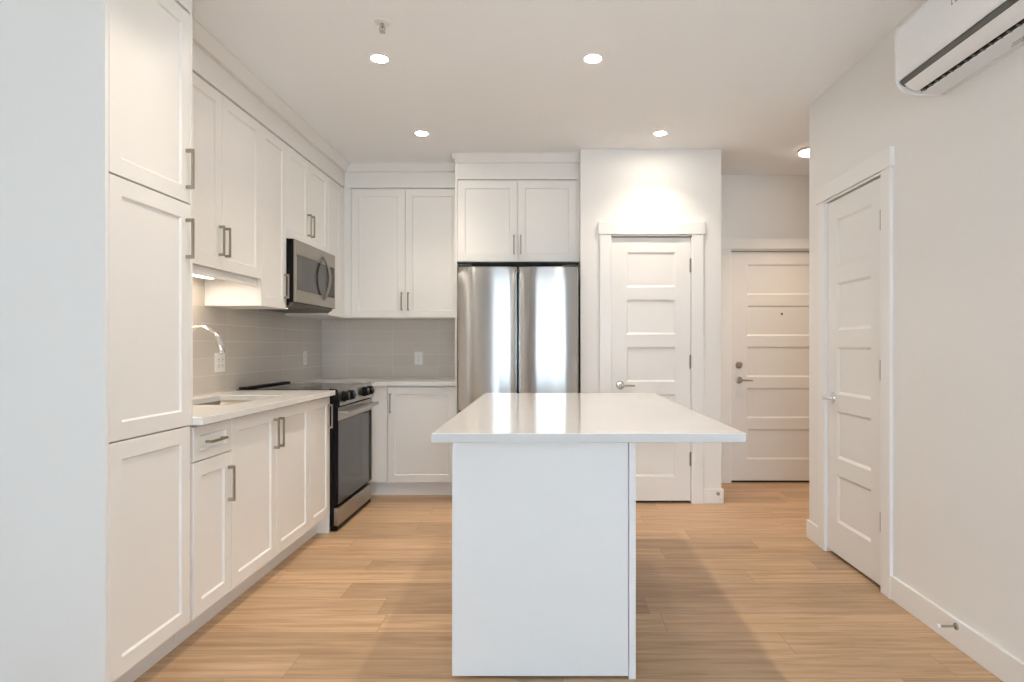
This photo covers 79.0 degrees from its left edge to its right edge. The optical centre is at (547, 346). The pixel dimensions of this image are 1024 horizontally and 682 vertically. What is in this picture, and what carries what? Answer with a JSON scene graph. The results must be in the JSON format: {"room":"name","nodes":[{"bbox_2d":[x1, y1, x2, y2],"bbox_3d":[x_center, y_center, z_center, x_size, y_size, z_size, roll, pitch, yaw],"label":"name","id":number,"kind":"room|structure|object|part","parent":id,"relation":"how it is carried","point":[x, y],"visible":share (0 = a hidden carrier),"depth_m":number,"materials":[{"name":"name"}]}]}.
{"room":"kitchen","nodes":[
{"label":"kitchen","id":0,"kind":"room"},
{"bbox_2d":[192,0,923,177],"bbox_3d":[0.640,-1.529,1.660,5.520,0.050,7.920,0,0,0],"label":"ceiling","id":1,"kind":"structure","parent":0,"point":[741,79],"depth_m":3.32,"materials":[{"name":"paint"}]},
{"bbox_2d":[369,54,389,63],"bbox_3d":[-0.876,-1.501,3.234,0.108,0.006,0.108,0,0,0],"label":"recessed light","id":2,"kind":"object","parent":1,"relation":"in","point":[377,58],"visible":1,"depth_m":3.23,"materials":[{"name":"white plastic"}]},
{"bbox_2d":[374,17,390,33],"bbox_3d":[-0.765,-1.479,2.870,0.076,0.050,0.076,0,0,0],"label":"sprinkler","id":3,"kind":"object","parent":1,"relation":"attached to","point":[382,22],"visible":1,"depth_m":2.86,"materials":[{"name":"silver metal"}]},
{"bbox_2d":[414,131,428,135],"bbox_3d":[-0.888,-1.501,4.370,0.108,0.006,0.108,0,0,0],"label":"recessed light","id":4,"kind":"object","parent":1,"relation":"in","point":[418,133],"visible":1,"depth_m":4.37,"materials":[{"name":"white plastic"}]},
{"bbox_2d":[583,54,602,63],"bbox_3d":[0.237,-1.501,3.234,0.108,0.006,0.108,0,0,0],"label":"recessed light","id":5,"kind":"object","parent":1,"relation":"in","point":[589,58],"visible":1,"depth_m":3.23,"materials":[{"name":"white plastic"}]},
{"bbox_2d":[652,131,667,135],"bbox_3d":[0.793,-1.501,4.370,0.108,0.006,0.108,0,0,0],"label":"recessed light","id":6,"kind":"object","parent":1,"relation":"in","point":[656,133],"visible":1,"depth_m":4.37,"materials":[{"name":"white plastic"}]},
{"bbox_2d":[797,147,808,156],"bbox_3d":[2.030,-1.487,4.750,0.216,0.032,0.216,0,0,0],"label":"recessed light","id":7,"kind":"object","parent":1,"relation":"in","point":[804,152],"visible":0.44,"depth_m":4.73,"materials":[{"name":"white plastic"}]},
{"bbox_2d":[799,149,808,156],"bbox_3d":[2.030,-1.479,4.750,0.196,0.016,0.196,0,0,0],"label":"diffuser","id":8,"kind":"object","parent":7,"relation":"attached to","point":[802,152],"depth_m":4.73,"materials":[{"name":"white plastic"}]},
{"bbox_2d":[134,482,1002,681],"bbox_3d":[0.640,1.221,1.660,5.520,0.050,7.920,0,0,0],"label":"floor","id":9,"kind":"structure","parent":0,"point":[735,590],"depth_m":2.79,"materials":[{"name":"brown wood"}]},
{"bbox_2d":[0,0,194,681],"bbox_3d":[-1.695,-0.153,2.209,0.646,2.699,0.486,0,0,0],"label":"tall cabinet","id":10,"kind":"object","parent":9,"relation":"on","point":[97,153],"visible":1,"depth_m":1.97,"materials":[{"name":"paint"}]},
{"bbox_3d":[-1.710,-0.153,1.974,0.616,2.699,0.016,0,0,0],"label":"panel","id":11,"kind":"part","parent":10,"relation":"part of","materials":[{"name":"paint"}]},
{"bbox_3d":[-1.411,-0.931,2.209,0.019,0.741,0.450,0,0,0],"label":"door","id":12,"kind":"part","parent":10,"relation":"part of","materials":[{"name":"paint"}]},
{"bbox_3d":[-1.411,-0.123,2.209,0.019,0.862,0.450,0,0,0],"label":"door","id":13,"kind":"part","parent":10,"relation":"part of","materials":[{"name":"paint"}]},
{"bbox_3d":[-1.411,0.698,2.209,0.019,0.769,0.450,0,0,0],"label":"door","id":14,"kind":"part","parent":10,"relation":"part of","materials":[{"name":"paint"}]},
{"bbox_3d":[-1.387,-0.689,2.406,0.030,0.155,0.010,0,0,0],"label":"handle","id":15,"kind":"part","parent":10,"relation":"part of","materials":[{"name":"silver metal"}]},
{"bbox_3d":[-1.387,-0.419,2.406,0.030,0.155,0.010,0,0,0],"label":"handle","id":16,"kind":"part","parent":10,"relation":"part of","materials":[{"name":"silver metal"}]},
{"bbox_2d":[174,419,235,647],"bbox_3d":[-1.695,0.754,2.604,0.646,0.883,0.298,0,0,0],"label":"base cabinet","id":17,"kind":"object","parent":9,"relation":"on","point":[210,444],"visible":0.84,"depth_m":2.58,"materials":[{"name":"paint"}]},
{"bbox_3d":[-1.411,0.390,2.604,0.019,0.137,0.295,0,0,0],"label":"drawer","id":18,"kind":"part","parent":17,"relation":"part of","materials":[{"name":"paint"}]},
{"bbox_3d":[-1.411,0.773,2.604,0.019,0.618,0.295,0,0,0],"label":"door","id":19,"kind":"part","parent":17,"relation":"part of","materials":[{"name":"paint"}]},
{"bbox_3d":[-1.387,0.390,2.604,0.030,0.010,0.130,0,0,0],"label":"handle","id":20,"kind":"part","parent":17,"relation":"part of","materials":[{"name":"silver metal"}]},
{"bbox_3d":[-1.387,0.601,2.723,0.030,0.155,0.010,0,0,0],"label":"handle","id":21,"kind":"part","parent":17,"relation":"part of","materials":[{"name":"silver metal"}]},
{"bbox_2d":[215,401,309,614],"bbox_3d":[-1.695,0.754,3.207,0.646,0.883,0.906,0,0,0],"label":"base cabinet","id":22,"kind":"object","parent":9,"relation":"on","point":[270,450],"visible":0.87,"depth_m":3.12,"materials":[{"name":"paint"}]},
{"bbox_3d":[-1.411,0.702,2.980,0.019,0.761,0.450,0,0,0],"label":"door","id":23,"kind":"part","parent":22,"relation":"part of","materials":[{"name":"paint"}]},
{"bbox_2d":[193,390,334,424],"bbox_3d":[-1.693,0.296,3.224,0.654,0.031,1.541,0,0,0],"label":"countertop","id":24,"kind":"structure","parent":22,"relation":"on","point":[258,400],"depth_m":3.31,"materials":[{"name":"white stone"}]},
{"bbox_2d":[193,325,224,353],"bbox_3d":[-1.837,0.084,3.253,0.271,0.394,0.087,0,0,0],"label":"faucet","id":25,"kind":"object","parent":24,"relation":"on","point":[219,344],"visible":0.29,"depth_m":3.26,"materials":[{"name":"silver metal"}]},
{"bbox_3d":[-1.839,0.041,3.270,0.236,0.309,0.023,0,0,0],"label":"spout","id":26,"kind":"part","parent":25,"relation":"part of","materials":[{"name":"silver metal"}]},
{"bbox_2d":[197,401,247,404],"bbox_3d":[-1.708,0.401,3.275,0.380,0.177,0.614,0,0,0],"label":"sink","id":27,"kind":"object","parent":24,"relation":"in","point":[215,402],"visible":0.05,"depth_m":3.57,"materials":[{"name":"silver metal"}]},
{"bbox_3d":[-1.387,0.446,3.176,0.030,0.155,0.010,0,0,0],"label":"handle","id":28,"kind":"part","parent":22,"relation":"part of","materials":[{"name":"silver metal"}]},
{"bbox_3d":[-1.387,0.446,3.236,0.030,0.155,0.010,0,0,0],"label":"handle","id":29,"kind":"part","parent":22,"relation":"part of","materials":[{"name":"silver metal"}]},
{"bbox_3d":[-1.411,0.702,3.433,0.019,0.761,0.450,0,0,0],"label":"door","id":30,"kind":"part","parent":22,"relation":"part of","materials":[{"name":"paint"}]},
{"bbox_2d":[237,381,378,530],"bbox_3d":[-1.649,0.730,4.380,0.719,0.928,0.764,0,0,0],"label":"range","id":31,"kind":"object","parent":9,"relation":"on","point":[351,432],"visible":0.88,"depth_m":4.23,"materials":[{"name":"black metal"}]},
{"bbox_2d":[237,383,356,389],"bbox_3d":[-1.708,0.286,4.380,0.601,0.019,0.764,0,0,0],"label":"cooktop","id":32,"kind":"object","parent":31,"relation":"in","point":[271,386],"depth_m":4.29,"materials":[{"name":"black glass"}]},
{"bbox_3d":[-1.330,0.330,4.100,0.046,0.072,0.072,0,0,0],"label":"knob","id":33,"kind":"part","parent":31,"relation":"part of","materials":[{"name":"black plastic"}]},
{"bbox_3d":[-1.380,1.176,4.380,0.044,0.028,0.760,0,0,0],"label":"kick plate","id":34,"kind":"part","parent":31,"relation":"part of","materials":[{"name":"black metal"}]},
{"bbox_3d":[-1.367,0.709,4.380,0.028,0.630,0.756,0,0,0],"label":"oven door","id":35,"kind":"part","parent":31,"relation":"part of","materials":[{"name":"black glass"}]},
{"bbox_3d":[-1.330,0.330,4.215,0.046,0.072,0.072,0,0,0],"label":"knob","id":36,"kind":"part","parent":31,"relation":"part of","materials":[{"name":"black plastic"}]},
{"bbox_3d":[-1.373,0.329,4.380,0.066,0.112,0.756,0,0,0],"label":"control panel","id":37,"kind":"part","parent":31,"relation":"part of","materials":[{"name":"silver metal"}]},
{"bbox_3d":[-1.365,1.103,4.380,0.031,0.114,0.756,0,0,0],"label":"drawer","id":38,"kind":"part","parent":31,"relation":"part of","materials":[{"name":"silver metal"}]},
{"bbox_3d":[-1.351,0.751,4.345,0.004,0.534,0.684,0,0,0],"label":"door glass","id":39,"kind":"part","parent":31,"relation":"part of","materials":[{"name":"black glass"}]},
{"bbox_3d":[-1.350,0.439,4.380,0.005,0.085,0.756,0,0,0],"label":"door trim","id":40,"kind":"part","parent":31,"relation":"part of","materials":[{"name":"silver metal"}]},
{"bbox_3d":[-1.319,0.431,4.380,0.060,0.026,0.724,0,0,0],"label":"door handle","id":41,"kind":"part","parent":31,"relation":"part of","materials":[{"name":"silver metal"}]},
{"bbox_3d":[-1.330,0.330,4.545,0.046,0.072,0.072,0,0,0],"label":"knob","id":42,"kind":"part","parent":31,"relation":"part of","materials":[{"name":"black plastic"}]},
{"bbox_3d":[-1.330,0.330,4.660,0.046,0.072,0.072,0,0,0],"label":"knob","id":43,"kind":"part","parent":31,"relation":"part of","materials":[{"name":"black plastic"}]},
{"bbox_2d":[297,396,332,548],"bbox_3d":[-1.695,0.754,3.827,0.646,0.883,0.332,0,0,0],"label":"base cabinet","id":44,"kind":"object","parent":9,"relation":"on","point":[320,426],"visible":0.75,"depth_m":3.85,"materials":[{"name":"paint"}]},
{"bbox_3d":[-1.411,0.702,3.828,0.019,0.761,0.330,0,0,0],"label":"door","id":45,"kind":"part","parent":44,"relation":"part of","materials":[{"name":"paint"}]},
{"bbox_3d":[-1.387,0.446,3.964,0.030,0.155,0.010,0,0,0],"label":"handle","id":46,"kind":"part","parent":44,"relation":"part of","materials":[{"name":"silver metal"}]},
{"bbox_2d":[367,386,388,494],"bbox_3d":[-1.647,0.754,5.142,0.741,0.883,0.752,0,0,0],"label":"base cabinet","id":47,"kind":"object","parent":9,"relation":"on","point":[379,482],"visible":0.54,"depth_m":4.94,"materials":[{"name":"paint"}]},
{"bbox_2d":[290,378,454,385],"bbox_3d":[-1.374,0.296,5.143,1.290,0.031,0.754,0,0,0],"label":"countertop","id":48,"kind":"structure","parent":47,"relation":"on","point":[374,381],"depth_m":4.98,"materials":[{"name":"white stone"}]},
{"bbox_2d":[388,386,454,494],"bbox_3d":[-1.002,0.754,5.214,0.548,0.883,0.608,0,0,0],"label":"base cabinet","id":49,"kind":"object","parent":9,"relation":"on","point":[417,465],"visible":0.86,"depth_m":4.95,"materials":[{"name":"paint"}]},
{"bbox_3d":[-1.250,0.451,4.925,0.010,0.155,0.030,0,0,0],"label":"handle","id":50,"kind":"part","parent":49,"relation":"part of","materials":[{"name":"silver metal"}]},
{"bbox_2d":[455,163,578,414],"bbox_3d":[-0.238,-0.153,5.179,0.978,2.699,0.678,0,0,0],"label":"tall cabinet","id":51,"kind":"object","parent":9,"relation":"on","point":[499,223],"visible":0.91,"depth_m":4.88,"materials":[{"name":"paint"}]},
{"bbox_3d":[-0.719,-0.153,5.194,0.016,2.699,0.647,0,0,0],"label":"panel","id":52,"kind":"part","parent":51,"relation":"part of","materials":[{"name":"paint"}]},
{"bbox_3d":[-0.473,-0.985,4.880,0.470,0.634,0.019,0,0,0],"label":"door","id":53,"kind":"part","parent":51,"relation":"part of","materials":[{"name":"paint"}]},
{"bbox_3d":[-0.263,-0.799,4.855,0.010,0.150,0.030,0,0,0],"label":"handle","id":54,"kind":"part","parent":51,"relation":"part of","materials":[{"name":"silver metal"}]},
{"bbox_2d":[452,153,579,179],"bbox_3d":[-0.246,-1.409,4.854,0.992,0.189,0.094,0,0,0],"label":"crown molding","id":55,"kind":"structure","parent":51,"relation":"attached to","point":[470,166],"depth_m":4.87,"materials":[{"name":"paint"}]},
{"bbox_3d":[-0.004,-0.985,4.880,0.460,0.634,0.019,0,0,0],"label":"door","id":56,"kind":"part","parent":51,"relation":"part of","materials":[{"name":"paint"}]},
{"bbox_2d":[457,264,577,413],"bbox_3d":[-0.224,0.289,5.020,0.910,1.811,0.800,0,0,0],"label":"refrigerator","id":57,"kind":"object","parent":9,"relation":"on","point":[517,332],"visible":0.44,"depth_m":4.62,"materials":[{"name":"silver metal"}]},
{"bbox_3d":[-0.454,-0.058,4.643,0.450,1.077,0.045,0,0,0],"label":"door","id":58,"kind":"part","parent":57,"relation":"part of","materials":[{"name":"silver metal"}]},
{"bbox_3d":[0.007,-0.058,4.643,0.447,1.077,0.045,0,0,0],"label":"door","id":59,"kind":"part","parent":57,"relation":"part of","materials":[{"name":"silver metal"}]},
{"bbox_2d":[452,443,635,678],"bbox_3d":[-0.028,0.754,2.966,0.690,0.884,1.475,0,0,0],"label":"kitchen island","id":60,"kind":"object","parent":9,"relation":"on","point":[544,534],"visible":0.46,"depth_m":2.23,"materials":[{"name":"paint"}]},
{"bbox_2d":[431,393,746,442],"bbox_3d":[0.134,0.296,2.874,1.022,0.030,1.736,0,0,0],"label":"island countertop","id":61,"kind":"structure","parent":60,"relation":"on","point":[493,417],"depth_m":2.32,"materials":[{"name":"white stone"}]},
{"bbox_3d":[0.305,0.754,2.966,0.025,0.884,1.475,0,0,0],"label":"panel","id":62,"kind":"part","parent":60,"relation":"part of","materials":[{"name":"paint"}]},
{"bbox_2d":[578,149,720,488],"bbox_3d":[0.788,-0.154,5.122,1.074,2.700,0.795,0,0,0],"label":"wall","id":63,"kind":"structure","parent":0,"point":[616,185],"depth_m":4.72,"materials":[{"name":"paint"}]},
{"bbox_2d":[612,238,690,500],"bbox_3d":[0.794,0.172,4.718,0.609,2.009,0.099,0,0,0],"label":"door","id":64,"kind":"structure","parent":63,"relation":"in","point":[651,277],"depth_m":4.73,"materials":[{"name":"paint"}]},
{"bbox_3d":[0.593,0.294,4.700,0.140,0.065,0.064,0,0,0],"label":"lever handle","id":65,"kind":"part","parent":64,"relation":"part of","materials":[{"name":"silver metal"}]},
{"bbox_2d":[598,222,704,503],"bbox_3d":[0.791,0.125,4.763,0.814,2.142,0.124,0,0,0],"label":"door frame","id":66,"kind":"structure","parent":63,"relation":"attached to","point":[607,231],"depth_m":4.71,"materials":[{"name":"paint"}]},
{"bbox_2d":[703,488,723,503],"bbox_3d":[0.795,1.140,5.066,1.088,0.112,0.709,0,0,0],"label":"baseboard","id":67,"kind":"structure","parent":63,"relation":"attached to","point":[709,495],"depth_m":4.71,"materials":[{"name":"paint"}]},
{"bbox_2d":[721,175,808,237],"bbox_3d":[2.263,-0.154,5.510,2.075,2.700,0.140,0,0,0],"label":"wall","id":68,"kind":"structure","parent":0,"point":[752,206],"depth_m":5.44,"materials":[{"name":"paint"}]},
{"bbox_2d":[721,238,808,482],"bbox_3d":[2.064,0.125,5.478,1.116,2.142,0.124,0,0,0],"label":"door frame","id":69,"kind":"structure","parent":68,"relation":"attached to","point":[728,245],"depth_m":5.42,"materials":[{"name":"paint"}]},
{"bbox_2d":[731,251,808,481],"bbox_3d":[2.063,0.179,5.436,0.910,2.034,0.099,0,0,0],"label":"door","id":70,"kind":"structure","parent":68,"relation":"in","point":[770,289],"depth_m":5.45,"materials":[{"name":"paint"}]},
{"bbox_3d":[1.721,0.294,5.418,0.140,0.065,0.064,0,0,0],"label":"lever handle","id":71,"kind":"part","parent":70,"relation":"part of","materials":[{"name":"silver metal"}]},
{"bbox_2d":[809,0,1023,661],"bbox_3d":[2.469,-0.154,0.838,1.663,2.700,6.076,0,0,0],"label":"wall","id":72,"kind":"structure","parent":0,"point":[958,170],"depth_m":2.52,"materials":[{"name":"paint"}]},
{"bbox_2d":[822,178,879,584],"bbox_3d":[1.623,0.172,3.321,0.099,2.009,0.600,0,0,0],"label":"door","id":73,"kind":"structure","parent":72,"relation":"in","point":[853,398],"depth_m":3.31,"materials":[{"name":"paint"}]},
{"bbox_3d":[1.605,0.294,3.522,0.064,0.065,0.140,0,0,0],"label":"lever handle","id":74,"kind":"part","parent":73,"relation":"part of","materials":[{"name":"silver metal"}]},
{"bbox_2d":[816,146,894,598],"bbox_3d":[1.675,0.125,3.323,0.124,2.142,0.806,0,0,0],"label":"door frame","id":75,"kind":"structure","parent":72,"relation":"attached to","point":[880,165],"depth_m":3.02,"materials":[{"name":"paint"}]},
{"bbox_2d":[806,519,1023,681],"bbox_3d":[2.462,1.140,0.845,1.677,0.112,6.090,0,0,0],"label":"baseboard","id":76,"kind":"structure","parent":72,"relation":"attached to","point":[1002,664],"depth_m":2.45,"materials":[{"name":"paint"}]},
{"bbox_2d":[935,622,958,629],"bbox_3d":[1.583,1.110,2.460,0.080,0.028,0.028,0,0,0],"label":"door stop","id":77,"kind":"object","parent":72,"relation":"attached to","point":[955,626],"visible":1,"depth_m":2.46,"materials":[{"name":"silver metal"}]},
{"bbox_3d":[1.585,1.110,2.460,0.060,0.009,0.009,0,0,0],"label":"rod","id":78,"kind":"part","parent":77,"relation":"part of","materials":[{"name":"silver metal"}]},
{"bbox_2d":[894,0,1023,95],"bbox_3d":[1.534,-1.181,2.110,0.204,0.296,0.900,0,0,0],"label":"air conditioner","id":79,"kind":"object","parent":72,"relation":"attached to","point":[943,45],"visible":1,"depth_m":2.26,"materials":[{"name":"white plastic"}]},
{"bbox_2d":[922,24,1021,89],"bbox_3d":[1.528,-1.041,2.110,0.017,0.003,0.840,0,0,0],"label":"grille","id":80,"kind":"object","parent":79,"relation":"attached to","point":[1011,30],"depth_m":2.22,"materials":[{"name":"grey plastic"}]},
{"bbox_3d":[1.574,-1.038,2.110,0.076,0.009,0.875,0,0,0],"label":"panel","id":81,"kind":"part","parent":79,"relation":"part of","materials":[{"name":"grey plastic"}]},
{"bbox_3d":[1.626,-1.037,2.110,0.020,0.006,0.875,0,0,0],"label":"rail","id":82,"kind":"part","parent":79,"relation":"part of","materials":[{"name":"grey plastic"}]},
{"bbox_3d":[-0.860,-0.154,5.570,2.320,2.700,0.100,0,0,0],"label":"wall","id":83,"kind":"structure","parent":0,"visible":0},
{"bbox_2d":[321,319,454,377],"bbox_3d":[-1.370,0.018,5.516,1.282,0.524,0.009,0,0,0],"label":"backsplash","id":84,"kind":"structure","parent":83,"relation":"attached to","point":[350,348],"depth_m":5.51,"materials":[{"name":"grey tile"}]},
{"bbox_2d":[415,352,422,364],"bbox_3d":[-1.145,0.103,5.506,0.072,0.116,0.008,0,0,0],"label":"wall outlet","id":85,"kind":"object","parent":84,"relation":"attached to","point":[418,355],"visible":1,"depth_m":5.51,"materials":[{"name":"white plastic"}]},
{"bbox_2d":[351,188,454,318],"bbox_3d":[-1.177,-0.776,5.309,0.897,1.074,0.418,0,0,0],"label":"upper cabinet","id":86,"kind":"object","parent":83,"relation":"attached to","point":[403,239],"visible":0.96,"depth_m":5.14,"materials":[{"name":"paint"}]},
{"bbox_3d":[-1.401,-0.770,5.139,0.446,1.062,0.019,0,0,0],"label":"door","id":87,"kind":"part","parent":86,"relation":"part of","materials":[{"name":"paint"}]},
{"bbox_2d":[345,163,454,187],"bbox_3d":[-1.204,-1.409,5.114,0.951,0.189,0.094,0,0,0],"label":"crown molding","id":88,"kind":"structure","parent":86,"relation":"attached to","point":[357,175],"depth_m":5.13,"materials":[{"name":"paint"}]},
{"bbox_3d":[-1.150,-0.372,5.115,0.010,0.150,0.030,0,0,0],"label":"handle","id":89,"kind":"part","parent":86,"relation":"part of","materials":[{"name":"silver metal"}]},
{"bbox_3d":[-0.953,-0.770,5.139,0.446,1.062,0.019,0,0,0],"label":"door","id":90,"kind":"part","parent":86,"relation":"part of","materials":[{"name":"paint"}]},
{"bbox_3d":[-2.070,-0.154,1.660,0.100,2.700,7.920,0,0,0],"label":"wall","id":91,"kind":"structure","parent":0,"visible":0},
{"bbox_2d":[193,73,260,285],"bbox_3d":[-1.834,-0.833,3.201,0.368,0.961,0.868,0,0,0],"label":"upper cabinet","id":92,"kind":"object","parent":91,"relation":"attached to","point":[226,140],"visible":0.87,"depth_m":3.23,"materials":[{"name":"paint"}]},
{"bbox_2d":[193,274,213,278],"bbox_3d":[-1.900,-0.388,3.150,0.050,0.014,0.700,0,0,0],"label":"light","id":93,"kind":"object","parent":92,"relation":"attached to","point":[194,275],"visible":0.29,"depth_m":3.40,"materials":[{"name":"white"}]},
{"bbox_3d":[-1.690,-0.849,2.984,0.019,0.906,0.432,0,0,0],"label":"door","id":94,"kind":"part","parent":92,"relation":"part of","materials":[{"name":"paint"}]},
{"bbox_3d":[-1.665,-0.541,3.171,0.030,0.155,0.010,0,0,0],"label":"handle","id":95,"kind":"part","parent":92,"relation":"part of","materials":[{"name":"silver metal"}]},
{"bbox_3d":[-1.712,-0.374,3.201,0.019,0.044,0.867,0,0,0],"label":"light rail","id":96,"kind":"part","parent":92,"relation":"part of","materials":[{"name":"paint"}]},
{"bbox_3d":[-1.665,-0.541,3.232,0.030,0.155,0.010,0,0,0],"label":"handle","id":97,"kind":"part","parent":92,"relation":"part of","materials":[{"name":"silver metal"}]},
{"bbox_3d":[-1.690,-0.849,3.419,0.019,0.906,0.432,0,0,0],"label":"door","id":98,"kind":"part","parent":92,"relation":"part of","materials":[{"name":"paint"}]},
{"bbox_2d":[205,125,288,308],"bbox_3d":[-1.834,-0.776,3.813,0.368,1.074,0.352,0,0,0],"label":"upper cabinet","id":99,"kind":"object","parent":91,"relation":"attached to","point":[269,292],"visible":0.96,"depth_m":3.76,"materials":[{"name":"paint"}]},
{"bbox_3d":[-1.690,-0.770,3.813,0.019,1.062,0.350,0,0,0],"label":"door","id":100,"kind":"part","parent":99,"relation":"part of","materials":[{"name":"paint"}]},
{"bbox_3d":[-1.665,-0.385,3.960,0.030,0.155,0.010,0,0,0],"label":"handle","id":101,"kind":"part","parent":99,"relation":"part of","materials":[{"name":"silver metal"}]},
{"bbox_2d":[193,277,320,395],"bbox_3d":[-2.015,-0.082,3.988,0.009,0.724,3.062,0,0,0],"label":"backsplash","id":102,"kind":"structure","parent":91,"relation":"attached to","point":[261,346],"depth_m":4.18,"materials":[{"name":"grey tile"}]},
{"bbox_2d":[215,353,224,371],"bbox_3d":[-2.006,0.098,3.800,0.008,0.116,0.116,0,0,0],"label":"wall outlet","id":103,"kind":"object","parent":102,"relation":"attached to","point":[219,358],"visible":0.98,"depth_m":3.79,"materials":[{"name":"white plastic"}]},
{"bbox_2d":[217,357,219,367],"bbox_3d":[-2.004,0.098,3.777,0.002,0.066,0.034,0,0,0],"label":"receptacle","id":104,"kind":"object","parent":103,"relation":"attached to","point":[218,358],"depth_m":3.77,"materials":[{"name":"white plastic"}]},
{"bbox_2d":[221,357,223,367],"bbox_3d":[-2.004,0.098,3.823,0.002,0.066,0.034,0,0,0],"label":"receptacle","id":105,"kind":"object","parent":103,"relation":"attached to","point":[222,358],"depth_m":3.82,"materials":[{"name":"white plastic"}]},
{"bbox_2d":[303,351,306,364],"bbox_3d":[-2.006,0.096,5.130,0.008,0.116,0.072,0,0,0],"label":"wall outlet","id":106,"kind":"object","parent":102,"relation":"attached to","point":[304,352],"visible":1,"depth_m":5.12,"materials":[{"name":"white plastic"}]},
{"bbox_2d":[286,144,327,252],"bbox_3d":[-1.834,-1.008,4.372,0.368,0.610,0.760,0,0,0],"label":"upper cabinet","id":107,"kind":"object","parent":91,"relation":"attached to","point":[306,185],"visible":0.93,"depth_m":4.31,"materials":[{"name":"paint"}]},
{"bbox_2d":[260,238,334,312],"bbox_3d":[-1.790,-0.475,4.372,0.439,0.444,0.755,0,0,0],"label":"microwave","id":108,"kind":"object","parent":107,"relation":"attached to","point":[310,269],"visible":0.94,"depth_m":4.27,"materials":[{"name":"silver metal"}]},
{"bbox_3d":[-1.631,-0.491,4.372,0.011,0.406,0.752,0,0,0],"label":"door","id":109,"kind":"part","parent":108,"relation":"part of","materials":[{"name":"silver metal"}]},
{"bbox_3d":[-1.601,-0.495,4.496,0.061,0.325,0.032,0,0,0],"label":"handle","id":110,"kind":"part","parent":108,"relation":"part of","materials":[{"name":"silver metal"}]},
{"bbox_3d":[-1.629,-0.483,4.646,0.001,0.227,0.178,0,0,0],"label":"control panel","id":111,"kind":"part","parent":108,"relation":"part of","materials":[{"name":"black plastic"}]},
{"bbox_3d":[-1.690,-1.002,4.181,0.019,0.599,0.378,0,0,0],"label":"door","id":112,"kind":"part","parent":107,"relation":"part of","materials":[{"name":"paint"}]},
{"bbox_3d":[-1.665,-0.848,4.341,0.030,0.155,0.010,0,0,0],"label":"handle","id":113,"kind":"part","parent":107,"relation":"part of","materials":[{"name":"silver metal"}]},
{"bbox_3d":[-1.665,-0.848,4.402,0.030,0.155,0.010,0,0,0],"label":"handle","id":114,"kind":"part","parent":107,"relation":"part of","materials":[{"name":"silver metal"}]},
{"bbox_3d":[-1.690,-1.002,4.562,0.019,0.599,0.378,0,0,0],"label":"door","id":115,"kind":"part","parent":107,"relation":"part of","materials":[{"name":"paint"}]},
{"bbox_2d":[285,177,357,318],"bbox_3d":[-1.822,-0.775,5.136,0.392,1.075,0.765,0,0,0],"label":"upper cabinet","id":116,"kind":"object","parent":91,"relation":"attached to","point":[339,198],"visible":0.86,"depth_m":5.03,"materials":[{"name":"paint"}]},
{"bbox_3d":[-1.690,-0.770,4.907,0.019,1.062,0.304,0,0,0],"label":"door","id":117,"kind":"part","parent":116,"relation":"part of","materials":[{"name":"paint"}]},
{"bbox_3d":[-1.834,-0.833,2.610,0.368,0.961,0.311,0,0,0],"label":"upper cabinet","id":118,"kind":"object","parent":91,"relation":"attached to","visible":0},
{"bbox_2d":[193,17,349,187],"bbox_3d":[-1.664,-1.409,3.792,0.094,0.189,2.676,0,0,0],"label":"crown molding","id":119,"kind":"structure","parent":118,"relation":"attached to","point":[213,62],"depth_m":3.57,"materials":[{"name":"paint"}]}
]}

